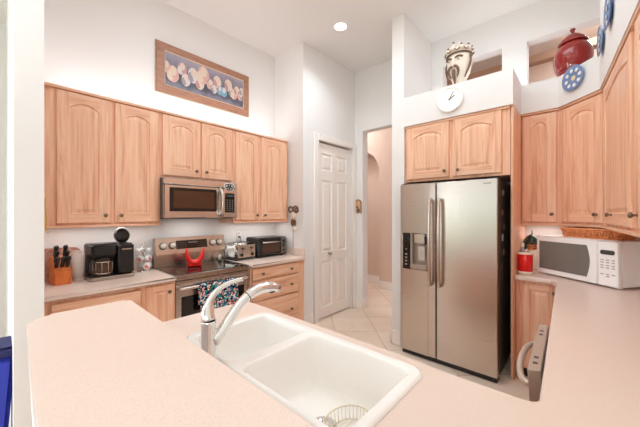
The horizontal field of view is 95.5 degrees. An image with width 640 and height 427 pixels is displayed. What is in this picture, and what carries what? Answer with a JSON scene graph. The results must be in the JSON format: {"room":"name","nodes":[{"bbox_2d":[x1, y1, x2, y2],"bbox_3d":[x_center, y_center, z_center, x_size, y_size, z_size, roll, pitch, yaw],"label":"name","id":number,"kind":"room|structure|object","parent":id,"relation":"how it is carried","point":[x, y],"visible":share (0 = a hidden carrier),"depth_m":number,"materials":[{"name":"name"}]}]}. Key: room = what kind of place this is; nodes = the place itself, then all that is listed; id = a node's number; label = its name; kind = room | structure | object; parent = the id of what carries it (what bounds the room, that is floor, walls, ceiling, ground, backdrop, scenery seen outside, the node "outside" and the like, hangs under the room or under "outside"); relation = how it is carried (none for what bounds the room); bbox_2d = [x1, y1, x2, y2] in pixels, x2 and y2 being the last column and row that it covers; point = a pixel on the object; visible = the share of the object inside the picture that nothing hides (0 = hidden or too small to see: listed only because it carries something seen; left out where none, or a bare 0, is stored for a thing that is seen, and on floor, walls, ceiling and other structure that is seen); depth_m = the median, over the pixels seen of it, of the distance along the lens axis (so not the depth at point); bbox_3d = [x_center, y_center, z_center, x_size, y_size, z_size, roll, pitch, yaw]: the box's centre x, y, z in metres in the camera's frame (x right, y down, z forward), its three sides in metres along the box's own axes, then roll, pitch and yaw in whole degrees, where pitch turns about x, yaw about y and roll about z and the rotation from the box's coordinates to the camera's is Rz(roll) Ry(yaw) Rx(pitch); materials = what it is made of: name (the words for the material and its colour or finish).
{"room":"kitchen","nodes":[
{"label":"kitchen","id":0,"kind":"room"},
{"bbox_2d":[0,24,5,336],"bbox_3d":[-5.404,-0.367,1.560,0.100,3.660,5.048,0,0,42],"label":"wall","id":1,"kind":"structure","parent":0,"point":[2,27],"depth_m":3.38,"materials":[{"name":"white paint"}]},
{"bbox_2d":[6,0,43,426],"bbox_3d":[-2.570,-0.367,2.473,2.870,3.660,0.112,0,0,42],"label":"wall","id":2,"kind":"structure","parent":0,"point":[24,18],"depth_m":1.51,"materials":[{"name":"white paint"}]},
{"bbox_2d":[44,0,274,267],"bbox_3d":[-1.504,-0.367,3.239,0.120,3.660,2.445,0,0,42],"label":"wall","id":3,"kind":"structure","parent":0,"point":[106,48],"depth_m":2.86,"materials":[{"name":"white paint"}]},
{"bbox_2d":[44,82,160,228],"bbox_3d":[-1.864,-0.423,2.482,0.360,1.068,0.834,0,0,42],"label":"upper cabinet","id":4,"kind":"object","parent":3,"relation":"attached to","point":[102,153],"visible":0.94,"depth_m":2.35,"materials":[{"name":"brown wood"}]},
{"bbox_2d":[45,197,48,232],"bbox_3d":[-1.976,0.012,2.103,0.033,0.259,0.016,0,0,-9],"label":"ribbon","id":5,"kind":"object","parent":4,"relation":"hanging from","point":[45,197],"visible":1,"depth_m":2.10,"materials":[{"name":"gold"}]},
{"bbox_2d":[82,259,151,274],"bbox_3d":[-1.983,0.496,2.607,0.018,0.100,0.859,0,0,42],"label":"backsplash","id":6,"kind":"structure","parent":3,"relation":"attached to","point":[145,261],"depth_m":2.82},
{"bbox_2d":[160,110,233,182],"bbox_3d":[-1.328,-0.647,3.072,0.360,0.620,0.758,0,0,42],"label":"upper cabinet","id":7,"kind":"object","parent":3,"relation":"attached to","point":[190,148],"visible":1,"depth_m":2.92,"materials":[{"name":"brown wood"}]},
{"bbox_2d":[160,177,236,218],"bbox_3d":[-1.283,-0.141,3.027,0.482,0.384,0.750,0,0,42],"label":"microwave","id":8,"kind":"object","parent":7,"relation":"attached to","point":[180,198],"visible":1,"depth_m":2.85,"materials":[{"name":"silver metal"}]},
{"bbox_2d":[224,183,234,190],"bbox_3d":[-0.971,-0.284,3.116,0.010,0.091,0.124,0,0,42],"label":"magnet","id":9,"kind":"object","parent":8,"relation":"attached to","point":[228,186],"visible":1,"depth_m":3.11,"materials":[{"name":"white"}]},
{"bbox_2d":[155,39,248,116],"bbox_3d":[-1.295,-1.509,3.357,0.028,0.524,1.110,0,0,42],"label":"picture","id":10,"kind":"object","parent":3,"relation":"attached to","point":[180,73],"visible":1,"depth_m":3.27,"materials":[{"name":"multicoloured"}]},
{"bbox_2d":[165,51,242,107],"bbox_3d":[-1.294,-1.509,3.355,0.004,0.354,0.940,0,0,42],"label":"print","id":11,"kind":"object","parent":10,"relation":"attached to","point":[185,74],"depth_m":3.30},
{"bbox_2d":[236,230,240,239],"bbox_3d":[-1.031,0.269,3.634,0.047,0.113,0.057,0,0,42],"label":"wall outlet","id":12,"kind":"object","parent":3,"relation":"attached to","point":[238,233],"visible":0.84,"depth_m":3.62,"materials":[{"name":"white plastic"}]},
{"bbox_2d":[219,128,287,222],"bbox_3d":[-0.802,-0.423,3.651,0.360,1.068,0.806,0,0,42],"label":"upper cabinet","id":13,"kind":"object","parent":3,"relation":"attached to","point":[259,161],"visible":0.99,"depth_m":3.53,"materials":[{"name":"brown wood"}]},
{"bbox_2d":[9,282,529,426],"bbox_3d":[-1.603,1.493,2.400,8.400,0.060,11.400,0,0,42],"label":"floor","id":14,"kind":"structure","parent":0,"point":[372,324],"depth_m":3.64,"materials":[{"name":"tile"}]},
{"bbox_2d":[0,336,11,426],"bbox_3d":[-1.865,1.103,1.658,0.250,0.722,0.171,0,0,42],"label":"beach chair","id":15,"kind":"object","parent":14,"relation":"on","point":[5,342],"visible":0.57,"depth_m":1.62,"materials":[{"name":"blue fabric"}]},
{"bbox_2d":[44,287,142,316],"bbox_3d":[-1.835,1.026,2.304,0.640,0.875,0.610,0,0,42],"label":"base cabinet","id":16,"kind":"object","parent":14,"relation":"on","point":[135,295],"visible":0.06,"depth_m":2.11,"materials":[{"name":"brown wood"}]},
{"bbox_2d":[44,268,175,302],"bbox_3d":[-1.755,0.566,2.400,0.635,0.040,0.859,0,0,42],"label":"countertop","id":17,"kind":"structure","parent":16,"relation":"on","point":[79,287],"depth_m":2.23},
{"bbox_2d":[49,255,71,285],"bbox_3d":[-2.030,0.439,2.272,0.160,0.215,0.104,0,0,36],"label":"knife block","id":18,"kind":"object","parent":17,"relation":"on","point":[59,276],"visible":0.84,"depth_m":2.23,"materials":[{"name":"brown wood"}]},
{"bbox_2d":[53,245,58,257],"bbox_3d":[-2.053,0.329,2.257,0.073,0.171,0.032,0,0,36],"label":"kitchen knife","id":19,"kind":"object","parent":18,"relation":"in","point":[56,247],"visible":0.59,"depth_m":2.24,"materials":[{"name":"black plastic"}]},
{"bbox_2d":[54,251,59,262],"bbox_3d":[-2.031,0.366,2.236,0.094,0.164,0.032,0,0,36],"label":"kitchen knife","id":20,"kind":"object","parent":18,"relation":"in","point":[56,254],"visible":0.66,"depth_m":2.21,"materials":[{"name":"black plastic"}]},
{"bbox_2d":[54,257,60,268],"bbox_3d":[-2.011,0.402,2.219,0.112,0.154,0.032,0,0,36],"label":"kitchen knife","id":21,"kind":"object","parent":18,"relation":"in","point":[57,259],"visible":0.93,"depth_m":2.20,"materials":[{"name":"black plastic"}]},
{"bbox_2d":[60,256,66,267],"bbox_3d":[-1.990,0.402,2.246,0.112,0.154,0.032,0,0,36],"label":"kitchen knife","id":22,"kind":"object","parent":18,"relation":"in","point":[63,259],"visible":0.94,"depth_m":2.23,"materials":[{"name":"black plastic"}]},
{"bbox_2d":[63,244,67,255],"bbox_3d":[-2.019,0.329,2.302,0.073,0.171,0.032,0,0,36],"label":"kitchen knife","id":23,"kind":"object","parent":18,"relation":"in","point":[65,247],"visible":0.61,"depth_m":2.29,"materials":[{"name":"black plastic"}]},
{"bbox_2d":[64,250,69,261],"bbox_3d":[-1.996,0.366,2.285,0.094,0.164,0.032,0,0,36],"label":"kitchen knife","id":24,"kind":"object","parent":18,"relation":"in","point":[66,253],"visible":0.5,"depth_m":2.26,"materials":[{"name":"black plastic"}]},
{"bbox_2d":[65,256,71,267],"bbox_3d":[-1.972,0.402,2.272,0.112,0.154,0.032,0,0,36],"label":"kitchen knife","id":25,"kind":"object","parent":18,"relation":"in","point":[68,259],"visible":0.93,"depth_m":2.25,"materials":[{"name":"black plastic"}]},
{"bbox_2d":[44,247,82,281],"bbox_3d":[-2.124,0.414,2.393,0.042,0.265,0.260,0,0,42],"label":"cutting board","id":26,"kind":"object","parent":17,"relation":"on","point":[76,253],"visible":0.49,"depth_m":2.44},
{"bbox_2d":[83,227,133,281],"bbox_3d":[-1.818,0.333,2.506,0.276,0.425,0.320,0,0,40],"label":"coffee maker","id":27,"kind":"object","parent":17,"relation":"on","point":[103,261],"visible":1,"depth_m":2.47,"materials":[{"name":"black plastic"}]},
{"bbox_2d":[136,242,150,271],"bbox_3d":[-1.669,0.409,2.751,0.122,0.273,0.122,0,0,42],"label":"pod carousel","id":28,"kind":"object","parent":17,"relation":"on","point":[143,243],"visible":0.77,"depth_m":2.73,"materials":[{"name":"silver metal"}]},
{"bbox_2d":[136,256,143,261],"bbox_3d":[-1.667,0.421,2.708,0.062,0.063,0.037,0,0,-3],"label":"pod","id":29,"kind":"object","parent":28,"relation":"in","point":[139,258],"visible":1,"depth_m":2.69,"materials":[{"name":"white plastic"}]},
{"bbox_2d":[143,263,149,268],"bbox_3d":[-1.633,0.491,2.728,0.037,0.063,0.062,0,0,32],"label":"pod","id":30,"kind":"object","parent":28,"relation":"in","point":[146,265],"visible":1,"depth_m":2.71,"materials":[{"name":"white plastic"}]},
{"bbox_2d":[145,255,151,260],"bbox_3d":[-1.626,0.421,2.753,0.037,0.063,0.062,0,0,-3],"label":"pod","id":31,"kind":"object","parent":28,"relation":"in","point":[149,257],"visible":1,"depth_m":2.74,"materials":[{"name":"white plastic"}]},
{"bbox_2d":[143,282,174,321],"bbox_3d":[-1.546,1.026,2.624,0.640,0.875,0.248,0,0,42],"label":"base cabinet","id":32,"kind":"object","parent":14,"relation":"on","point":[159,299],"visible":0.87,"depth_m":2.44,"materials":[{"name":"brown wood"}]},
{"bbox_2d":[152,234,249,318],"bbox_3d":[-1.200,0.847,2.999,0.636,1.192,0.758,0,0,42],"label":"range","id":33,"kind":"object","parent":14,"relation":"on","point":[168,254],"visible":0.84,"depth_m":2.96,"materials":[{"name":"silver metal"}]},
{"bbox_2d":[185,248,203,266],"bbox_3d":[-1.293,0.450,3.008,0.185,0.191,0.072,0,0,-36],"label":"spoon rest","id":34,"kind":"object","parent":33,"relation":"on","point":[196,262],"visible":1,"depth_m":2.98,"materials":[{"name":"red plastic"}]},
{"bbox_2d":[155,260,248,278],"bbox_3d":[-1.199,0.561,2.998,0.515,0.033,0.758,0,0,42],"label":"cooktop","id":35,"kind":"object","parent":33,"relation":"in","point":[180,270],"depth_m":2.91,"materials":[{"name":"grey glass"}]},
{"bbox_2d":[198,277,237,311],"bbox_3d":[-0.969,0.781,2.801,0.052,0.270,0.395,0,0,42],"label":"dish towel","id":36,"kind":"object","parent":33,"relation":"hanging from","point":[228,295],"visible":0.77,"depth_m":2.78,"materials":[{"name":"multicoloured fabric"}]},
{"bbox_2d":[247,260,303,320],"bbox_3d":[-0.673,1.026,3.585,0.640,0.875,0.805,0,0,42],"label":"base cabinet","id":37,"kind":"object","parent":14,"relation":"on","point":[289,300],"visible":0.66,"depth_m":3.44,"materials":[{"name":"brown wood"}]},
{"bbox_2d":[224,254,305,267],"bbox_3d":[-0.675,0.566,3.589,0.635,0.040,0.808,0,0,42],"label":"countertop","id":38,"kind":"structure","parent":37,"relation":"on","point":[264,261],"depth_m":3.41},
{"bbox_2d":[225,241,254,260],"bbox_3d":[-0.951,0.445,3.498,0.283,0.202,0.291,0,0,39],"label":"toaster","id":39,"kind":"object","parent":38,"relation":"on","point":[239,250],"visible":1,"depth_m":3.41,"materials":[{"name":"silver metal"}]},
{"bbox_2d":[246,235,285,257],"bbox_3d":[-0.678,0.423,3.769,0.320,0.245,0.450,0,0,42],"label":"toaster oven","id":40,"kind":"object","parent":38,"relation":"on","point":[270,245],"visible":0.97,"depth_m":3.65,"materials":[{"name":"black metal"}]},
{"bbox_2d":[401,177,510,382],"bbox_3d":[1.439,0.576,3.060,0.893,1.775,0.948,0,0,42],"label":"refrigerator","id":41,"kind":"object","parent":14,"relation":"on","point":[456,292],"visible":1,"depth_m":2.72,"materials":[{"name":"silver metal"}]},
{"bbox_2d":[511,105,525,379],"bbox_3d":[1.929,0.258,2.819,0.022,2.410,0.728,0,0,42],"label":"end panel","id":42,"kind":"object","parent":14,"relation":"on","point":[518,231],"visible":0.54,"depth_m":2.61,"materials":[{"name":"brown wood"}]},
{"bbox_2d":[516,324,548,401],"bbox_3d":[1.200,1.029,1.195,0.640,0.868,0.600,0,0,40],"label":"dishwasher","id":43,"kind":"object","parent":14,"relation":"on","point":[535,369],"visible":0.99,"depth_m":1.23,"materials":[{"name":"silver metal"}]},
{"bbox_2d":[516,280,555,375],"bbox_3d":[2.066,1.026,2.725,0.300,0.875,0.678,0,0,42],"label":"base cabinet","id":44,"kind":"object","parent":14,"relation":"on","point":[534,300],"visible":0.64,"depth_m":2.53,"materials":[{"name":"brown wood"}]},
{"bbox_3d":[-0.131,1.025,1.091,1.420,0.876,0.671,0,0,42],"label":"base cabinet","id":45,"kind":"object","parent":14,"relation":"on","visible":0},
{"bbox_2d":[163,270,639,426],"bbox_3d":[1.042,0.566,1.845,2.214,0.040,3.363,0,0,42],"label":"countertop","id":46,"kind":"structure","parent":45,"relation":"on","point":[591,378],"depth_m":0.96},
{"bbox_2d":[201,277,280,357],"bbox_3d":[-0.301,0.398,1.139,0.063,0.296,0.338,0,0,45],"label":"faucet","id":47,"kind":"object","parent":46,"relation":"on","point":[211,336],"visible":0.88,"depth_m":1.06,"materials":[{"name":"silver metal"}]},
{"bbox_2d":[187,312,422,426],"bbox_3d":[-0.117,0.635,1.132,0.901,0.205,0.448,0,0,42],"label":"sink","id":48,"kind":"object","parent":46,"relation":"in","point":[311,372],"visible":0.75,"depth_m":1.15,"materials":[{"name":"white ceramic"}]},
{"bbox_2d":[323,404,368,426],"bbox_3d":[0.093,0.709,0.958,0.155,0.047,0.193,0,0,42],"label":"wire basket","id":49,"kind":"object","parent":48,"relation":"in","point":[349,405],"visible":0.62,"depth_m":1.03,"materials":[{"name":"beige metal"}]},
{"bbox_2d":[520,243,524,251],"bbox_3d":[1.937,0.412,2.780,0.039,0.268,0.040,0,0,42],"label":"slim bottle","id":50,"kind":"object","parent":46,"relation":"on","point":[522,244],"visible":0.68,"depth_m":2.77,"materials":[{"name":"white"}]},
{"bbox_2d":[517,252,532,274],"bbox_3d":[1.859,0.450,2.634,0.118,0.192,0.118,0,0,42],"label":"canister","id":51,"kind":"object","parent":46,"relation":"on","point":[525,259],"visible":1,"depth_m":2.59,"materials":[{"name":"red ceramic"}]},
{"bbox_2d":[523,231,536,269],"bbox_3d":[2.074,0.353,2.844,0.163,0.386,0.151,0,0,7],"label":"ceramic figurine","id":52,"kind":"object","parent":46,"relation":"on","point":[530,241],"visible":0.52,"depth_m":2.81,"materials":[{"name":"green ceramic"}]},
{"bbox_2d":[537,235,639,288],"bbox_3d":[2.227,0.373,2.402,0.354,0.345,0.638,0,0,-10],"label":"countertop microwave","id":53,"kind":"object","parent":46,"relation":"on","point":[610,263],"visible":0.98,"depth_m":2.23,"materials":[{"name":"white plastic"}]},
{"bbox_2d":[560,227,636,239],"bbox_3d":[2.272,0.161,2.384,0.248,0.082,0.446,0,0,-13],"label":"wicker tray","id":54,"kind":"object","parent":53,"relation":"on","point":[580,232],"visible":0.82,"depth_m":2.31,"materials":[{"name":"brown wicker"}]},
{"bbox_2d":[275,46,296,247],"bbox_3d":[-0.475,-0.367,4.037,0.570,3.660,0.120,0,0,42],"label":"wall","id":55,"kind":"structure","parent":0,"point":[285,63],"depth_m":3.91,"materials":[{"name":"white paint"}]},
{"bbox_2d":[288,205,298,230],"bbox_3d":[-0.354,0.190,3.824,0.201,0.592,0.031,0,0,42],"label":"wall ornament","id":56,"kind":"object","parent":55,"relation":"attached to","point":[292,215],"visible":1,"depth_m":3.81,"materials":[{"name":"brown ceramic"}]},
{"bbox_2d":[285,247,304,256],"bbox_3d":[-0.418,0.496,3.890,0.609,0.100,0.019,0,0,42],"label":"backsplash","id":57,"kind":"structure","parent":55,"relation":"attached to","point":[289,250],"depth_m":3.79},
{"bbox_2d":[0,0,598,79],"bbox_3d":[-1.603,-2.227,2.400,8.400,0.060,11.400,0,0,42],"label":"ceiling","id":58,"kind":"structure","parent":0,"point":[272,27],"depth_m":3.31,"materials":[{"name":"white paint"}]},
{"bbox_2d":[333,22,347,31],"bbox_3d":[0.241,-2.195,3.417,0.180,0.004,0.180,0,0,42],"label":"recessed light","id":59,"kind":"object","parent":58,"relation":"in","point":[338,26],"visible":1,"depth_m":3.41,"materials":[{"name":"white paint"}]},
{"bbox_2d":[335,23,345,29],"bbox_3d":[0.241,-2.195,3.417,0.138,0.002,0.138,0,0,42],"label":"diffuser","id":60,"kind":"object","parent":59,"relation":"attached to","point":[338,26],"depth_m":3.41,"materials":[{"name":"white"}]},
{"bbox_2d":[297,42,354,315],"bbox_3d":[0.123,-0.367,4.183,0.120,3.660,1.140,0,0,42],"label":"wall","id":61,"kind":"structure","parent":0,"point":[325,87],"depth_m":3.83,"materials":[{"name":"white paint"}]},
{"bbox_2d":[304,313,312,323],"bbox_3d":[-0.153,1.388,3.777,0.017,0.150,0.192,0,0,42],"label":"baseboard","id":62,"kind":"structure","parent":61,"relation":"attached to","point":[308,318],"depth_m":3.78,"materials":[{"name":"white paint"}]},
{"bbox_2d":[319,142,349,318],"bbox_3d":[0.218,0.236,4.222,0.083,2.418,0.754,0,0,42],"label":"door","id":63,"kind":"structure","parent":61,"relation":"in","point":[334,162],"depth_m":4.21,"materials":[{"name":"white paint"}]},
{"bbox_2d":[313,132,355,323],"bbox_3d":[0.235,0.193,4.199,0.024,2.540,0.949,0,0,42],"label":"trim","id":64,"kind":"structure","parent":61,"relation":"attached to","point":[316,136],"depth_m":3.90,"materials":[{"name":"white paint"}]},
{"bbox_2d":[368,153,378,275],"bbox_3d":[2.350,-0.367,5.119,5.400,3.660,0.100,0,0,42],"label":"wall","id":65,"kind":"structure","parent":0,"point":[373,168],"depth_m":6.16,"materials":[{"name":"beige paint"}]},
{"bbox_2d":[368,274,378,283],"bbox_3d":[2.311,1.383,5.075,5.380,0.160,0.018,0,0,42],"label":"baseboard","id":66,"kind":"structure","parent":65,"relation":"attached to","point":[371,278],"depth_m":6.14,"materials":[{"name":"white paint"}]},
{"bbox_2d":[392,13,430,331],"bbox_3d":[1.126,-0.367,3.522,0.145,3.660,0.770,0,0,42],"label":"wall","id":67,"kind":"structure","parent":0,"point":[411,50],"depth_m":3.27,"materials":[{"name":"white paint"}]},
{"bbox_2d":[392,329,400,345],"bbox_3d":[0.862,1.383,3.231,0.145,0.160,0.017,0,0,42],"label":"baseboard","id":68,"kind":"structure","parent":67,"relation":"attached to","point":[396,335],"depth_m":3.23,"materials":[{"name":"white paint"}]},
{"bbox_2d":[368,49,596,281],"bbox_3d":[2.142,-0.367,4.889,5.400,3.660,0.120,0,0,42],"label":"wall","id":69,"kind":"structure","parent":0,"point":[381,139],"depth_m":5.61,"materials":[{"name":"beige paint"}]},
{"bbox_2d":[379,280,391,290],"bbox_3d":[2.621,1.383,4.361,3.960,0.160,0.018,0,0,42],"label":"baseboard","id":70,"kind":"structure","parent":69,"relation":"attached to","point":[385,285],"depth_m":5.59,"materials":[{"name":"white paint"}]},
{"bbox_2d":[529,76,555,83],"bbox_3d":[3.111,-1.787,3.860,2.580,0.020,0.098,0,0,42],"label":"trim ledge","id":71,"kind":"object","parent":69,"relation":"attached to","point":[555,76],"visible":0.11,"depth_m":3.90,"materials":[{"name":"white paint"}]},
{"bbox_2d":[355,0,639,298],"bbox_3d":[1.271,-0.367,4.005,5.500,3.660,0.140,0,0,42],"label":"wall","id":72,"kind":"structure","parent":0,"point":[511,35],"depth_m":3.41,"materials":[{"name":"white paint"}]},
{"bbox_2d":[356,199,361,212],"bbox_3d":[0.594,-0.111,4.508,0.114,0.217,0.022,0,0,42],"label":"wall plaque","id":73,"kind":"object","parent":72,"relation":"attached to","point":[358,202],"visible":1,"depth_m":4.50,"materials":[{"name":"brown"}]},
{"bbox_2d":[356,298,361,308],"bbox_3d":[0.602,1.388,4.506,0.115,0.150,0.017,0,0,42],"label":"baseboard","id":74,"kind":"structure","parent":72,"relation":"attached to","point":[358,300],"depth_m":4.50,"materials":[{"name":"white paint"}]},
{"bbox_2d":[362,297,367,308],"bbox_3d":[0.703,1.388,4.511,0.017,0.150,0.155,0,0,42],"label":"jamb","id":75,"kind":"object","parent":72,"relation":"attached to","point":[365,300],"visible":1,"depth_m":4.49,"materials":[{"name":"white paint"}]},
{"bbox_2d":[521,108,558,225],"bbox_3d":[2.168,-0.425,2.848,0.287,1.073,0.358,0,0,42],"label":"upper cabinet","id":76,"kind":"object","parent":72,"relation":"attached to","point":[540,130],"visible":1,"depth_m":2.73,"materials":[{"name":"brown wood"}]},
{"bbox_2d":[404,55,600,126],"bbox_3d":[1.879,-1.105,2.839,1.889,0.313,0.770,0,0,42],"label":"wall","id":77,"kind":"structure","parent":0,"point":[502,88],"depth_m":2.69,"materials":[{"name":"white paint"}]},
{"bbox_2d":[436,85,463,112],"bbox_3d":[1.271,-1.120,2.849,0.256,0.256,0.030,0,0,42],"label":"wall clock","id":78,"kind":"object","parent":77,"relation":"attached to","point":[450,98],"visible":1,"depth_m":2.84,"materials":[{"name":"white plastic"}]},
{"bbox_2d":[405,105,510,183],"bbox_3d":[1.538,-0.644,3.137,0.979,0.605,0.778,0,0,42],"label":"upper cabinet","id":79,"kind":"object","parent":77,"relation":"attached to","point":[477,145],"visible":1,"depth_m":2.82,"materials":[{"name":"brown wood"}]},
{"bbox_2d":[444,42,474,84],"bbox_3d":[1.456,-1.528,3.040,0.294,0.532,0.284,0,0,-38],"label":"bust","id":80,"kind":"object","parent":77,"relation":"on","point":[459,58],"visible":0.87,"depth_m":2.95,"materials":[{"name":"beige ceramic"}]},
{"bbox_2d":[562,64,582,90],"bbox_3d":[2.146,-1.147,2.463,0.026,0.208,0.208,0,0,0],"label":"plate","id":81,"kind":"object","parent":77,"relation":"attached to","point":[572,77],"visible":1,"depth_m":2.46,"materials":[{"name":"blue ceramic"}]},
{"bbox_2d":[553,28,593,76],"bbox_3d":[2.297,-1.460,2.642,0.282,0.446,0.282,0,0,42],"label":"ginger jar","id":82,"kind":"object","parent":77,"relation":"on","point":[576,48],"visible":0.86,"depth_m":2.56,"materials":[{"name":"red ceramic"}]},
{"bbox_2d":[600,0,639,88],"bbox_3d":[1.605,-1.579,1.254,0.337,1.235,2.248,0,0,38],"label":"wall","id":83,"kind":"structure","parent":0,"point":[624,11],"depth_m":1.77,"materials":[{"name":"white paint"}]},
{"bbox_2d":[559,90,605,227],"bbox_3d":[2.397,-0.425,2.455,0.586,1.073,0.638,0,0,42],"label":"upper cabinet","id":84,"kind":"object","parent":83,"relation":"attached to","point":[580,120],"visible":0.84,"depth_m":2.43,"materials":[{"name":"brown wood"}]},
{"bbox_2d":[597,25,603,56],"bbox_3d":[2.036,-1.252,2.108,0.026,0.210,0.210,0,0,38],"label":"plate","id":85,"kind":"object","parent":83,"relation":"attached to","point":[600,35],"visible":1,"depth_m":2.11,"materials":[{"name":"blue ceramic"}]},
{"bbox_2d":[603,0,612,30],"bbox_3d":[1.833,-1.282,1.846,0.026,0.210,0.210,0,0,38],"label":"plate","id":86,"kind":"object","parent":83,"relation":"attached to","point":[608,7],"visible":1,"depth_m":1.86,"materials":[{"name":"blue ceramic"}]},
{"bbox_2d":[601,23,638,235],"bbox_3d":[1.977,-0.425,1.755,0.351,1.073,0.985,0,0,38],"label":"upper cabinet","id":87,"kind":"object","parent":83,"relation":"attached to","point":[617,88],"visible":0.94,"depth_m":1.72,"materials":[{"name":"brown wood"}]},
{"bbox_2d":[627,3,639,237],"bbox_3d":[1.399,-0.425,1.008,0.350,1.073,0.900,0,0,38],"label":"upper cabinet","id":88,"kind":"object","parent":83,"relation":"attached to","point":[635,21],"visible":1,"depth_m":1.38,"materials":[{"name":"brown wood"}]},
{"bbox_3d":[-0.202,0.948,0.581,1.920,1.030,0.160,0,0,42],"label":"wall","id":89,"kind":"structure","parent":0,"visible":0},
{"bbox_2d":[26,300,313,426],"bbox_3d":[-0.280,0.413,0.528,1.965,0.040,0.395,0,0,42],"label":"bar","id":90,"kind":"object","parent":89,"relation":"on","point":[113,364],"visible":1,"depth_m":0.68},
{"bbox_3d":[4.168,-0.367,3.030,0.100,3.660,2.310,0,0,42],"label":"wall","id":91,"kind":"structure","parent":0,"visible":0},
{"bbox_2d":[447,36,596,85],"bbox_3d":[2.850,-1.942,3.571,2.580,0.090,0.120,0,0,42],"label":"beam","id":92,"kind":"structure","parent":91,"relation":"attached to","point":[547,56],"depth_m":3.65,"materials":[{"name":"beige wood"}]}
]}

